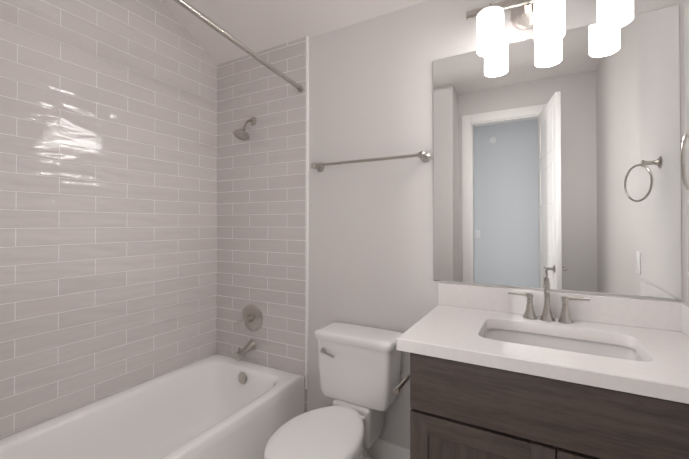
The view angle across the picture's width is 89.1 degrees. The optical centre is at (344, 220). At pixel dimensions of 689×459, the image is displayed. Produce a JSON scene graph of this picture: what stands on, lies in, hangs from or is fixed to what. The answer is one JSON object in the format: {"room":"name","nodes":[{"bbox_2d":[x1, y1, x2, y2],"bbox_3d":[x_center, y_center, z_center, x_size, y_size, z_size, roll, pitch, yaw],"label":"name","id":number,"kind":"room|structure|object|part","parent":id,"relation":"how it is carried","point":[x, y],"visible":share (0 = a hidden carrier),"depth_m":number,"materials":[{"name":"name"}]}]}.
{"room":"bathroom","nodes":[
{"label":"bathroom","id":0,"kind":"room"},
{"bbox_2d":[0,0,216,438],"bbox_3d":[-1.272,-0.117,1.842,0.100,2.900,1.625,0,-1,29],"label":"tiled wall","id":1,"kind":"structure","parent":0,"point":[108,188],"depth_m":1.78,"materials":[{"name":"tile"}]},
{"bbox_2d":[216,37,306,412],"bbox_3d":[-0.531,-0.113,2.296,0.754,2.900,0.112,0,-1,29],"label":"tiled wall","id":2,"kind":"structure","parent":0,"point":[261,218],"depth_m":2.22,"materials":[{"name":"tile"}]},
{"bbox_2d":[233,116,255,139],"bbox_3d":[-0.631,-0.595,2.206,0.102,0.168,0.152,0,-1,29],"label":"shower head","id":3,"kind":"object","parent":2,"relation":"attached to","point":[241,134],"visible":1,"depth_m":2.19},
{"bbox_2d":[234,340,255,360],"bbox_3d":[-0.627,0.814,2.201,0.068,0.093,0.148,0,-1,29],"label":"tub spout","id":4,"kind":"object","parent":2,"relation":"attached to","point":[248,347],"visible":1,"depth_m":2.19,"materials":[{"name":"silver metal"}]},
{"bbox_2d":[233,304,262,330],"bbox_3d":[-0.615,0.625,2.224,0.176,0.176,0.085,0,-1,29],"label":"shower valve","id":5,"kind":"object","parent":2,"relation":"attached to","point":[252,318],"visible":1,"depth_m":2.23,"materials":[{"name":"silver metal"}]},
{"bbox_2d":[305,36,308,388],"bbox_3d":[-0.221,-0.290,2.067,0.012,2.550,0.013,0,-1,29],"label":"trim","id":6,"kind":"structure","parent":2,"relation":"attached to","point":[307,200],"depth_m":2.06,"materials":[{"name":"white paint"}]},
{"bbox_2d":[161,0,428,64],"bbox_3d":[-0.676,-1.295,0.334,2.620,0.493,3.700,0,-1,29],"label":"ceiling","id":7,"kind":"structure","parent":0,"point":[255,26],"depth_m":2.03,"materials":[{"name":"white paint"}]},
{"bbox_2d":[307,0,686,448],"bbox_3d":[0.573,-0.119,1.688,1.766,2.900,0.100,0,-1,29],"label":"wall","id":8,"kind":"structure","parent":0,"point":[370,223],"depth_m":1.84,"materials":[{"name":"grey paint"}]},
{"bbox_2d":[310,151,430,171],"bbox_3d":[0.111,-0.312,1.840,0.672,0.052,0.089,0,-1,29],"label":"bar","id":9,"kind":"object","parent":8,"relation":"attached to","point":[425,157],"visible":1,"depth_m":1.78,"materials":[{"name":"silver metal"}]},
{"bbox_2d":[363,438,409,458],"bbox_3d":[0.136,1.238,1.853,0.806,0.190,0.014,0,-1,29],"label":"baseboard","id":10,"kind":"structure","parent":8,"relation":"attached to","point":[380,449],"depth_m":1.80,"materials":[{"name":"white paint"}]},
{"bbox_2d":[466,0,633,56],"bbox_3d":[0.794,-0.843,1.414,0.573,0.260,0.179,0,-1,29],"label":"sconce","id":11,"kind":"object","parent":8,"relation":"attached to","point":[545,19],"visible":1,"depth_m":1.41,"materials":[{"name":"white glass"}]},
{"bbox_2d":[433,5,681,299],"bbox_3d":[0.825,-0.249,1.488,0.900,1.073,0.006,0,-1,29],"label":"mirror","id":12,"kind":"object","parent":8,"relation":"attached to","point":[558,161],"visible":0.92,"depth_m":1.44,"materials":[{"name":"clear glass"}]},
{"bbox_2d":[684,0,688,302],"bbox_3d":[0.729,-0.133,0.256,0.100,2.900,2.450,0,-1,29],"label":"wall","id":13,"kind":"structure","parent":0,"point":[686,21],"depth_m":1.25,"materials":[{"name":"grey paint"}]},
{"bbox_2d":[680,133,688,189],"bbox_3d":[1.032,-0.189,1.021,0.116,0.197,0.155,0,-1,29],"label":"towel ring","id":14,"kind":"object","parent":13,"relation":"attached to","point":[682,162],"visible":1,"depth_m":0.99,"materials":[{"name":"silver metal"}]},
{"bbox_3d":[-0.651,1.348,0.352,2.620,0.060,3.600,0,-1,29],"label":"floor","id":15,"kind":"structure","parent":0,"visible":0},
{"bbox_2d":[0,353,303,458],"bbox_3d":[-0.927,1.115,1.575,0.745,0.430,1.507,0,-1,29],"label":"bathtub","id":16,"kind":"object","parent":15,"relation":"on","point":[216,406],"visible":1,"depth_m":1.83,"materials":[{"name":"white ceramic"}]},
{"bbox_2d":[264,322,402,458],"bbox_3d":[-0.048,0.940,1.542,0.432,0.779,0.715,0,-1,29],"label":"toilet","id":17,"kind":"object","parent":15,"relation":"on","point":[359,370],"visible":0.96,"depth_m":1.62,"materials":[{"name":"white ceramic"}]},
{"bbox_3d":[-0.100,0.902,1.450,0.358,0.061,0.502,0,-1,29],"label":"seat","id":18,"kind":"part","parent":17,"relation":"part of","materials":[{"name":"white plastic"}]},
{"bbox_3d":[-0.085,0.648,1.724,0.090,0.031,0.032,0,-1,29],"label":"lever","id":19,"kind":"part","parent":17,"relation":"part of","materials":[{"name":"silver metal"}]},
{"bbox_3d":[0.073,0.576,1.763,0.432,0.045,0.218,0,-1,29],"label":"tank lid","id":20,"kind":"part","parent":17,"relation":"part of","materials":[{"name":"white ceramic"}]},
{"bbox_3d":[0.073,0.741,1.762,0.404,0.283,0.192,0,-1,29],"label":"tank","id":21,"kind":"part","parent":17,"relation":"part of","materials":[{"name":"white ceramic"}]},
{"bbox_2d":[393,272,688,458],"bbox_3d":[0.694,0.767,1.222,0.906,1.120,0.577,0,-1,29],"label":"bathroom vanity","id":22,"kind":"object","parent":15,"relation":"on","point":[506,373],"visible":1,"depth_m":1.07,"materials":[{"name":"brown wood"}]},
{"bbox_2d":[508,272,589,323],"bbox_3d":[0.798,0.303,1.376,0.284,0.190,0.135,0,-1,29],"label":"faucet","id":23,"kind":"object","parent":22,"relation":"on","point":[529,317],"depth_m":1.39,"materials":[{"name":"silver metal"}]},
{"bbox_2d":[483,329,642,360],"bbox_3d":[0.725,0.503,1.203,0.530,0.134,0.350,0,-1,29],"label":"sink","id":24,"kind":"object","parent":22,"relation":"in","point":[604,347],"depth_m":1.31,"materials":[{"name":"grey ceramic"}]},
{"bbox_3d":[-1.279,-0.127,0.853,0.850,2.900,0.110,0,-1,29],"label":"wall","id":25,"kind":"structure","parent":0,"visible":0},
{"bbox_2d":[173,0,302,91],"bbox_3d":[-0.594,-0.834,1.408,0.109,0.119,1.516,0,-1,29],"label":"curtain rod","id":26,"kind":"object","parent":25,"relation":"attached to","point":[184,4],"visible":0.96,"depth_m":1.58,"materials":[{"name":"silver metal"}]}
]}

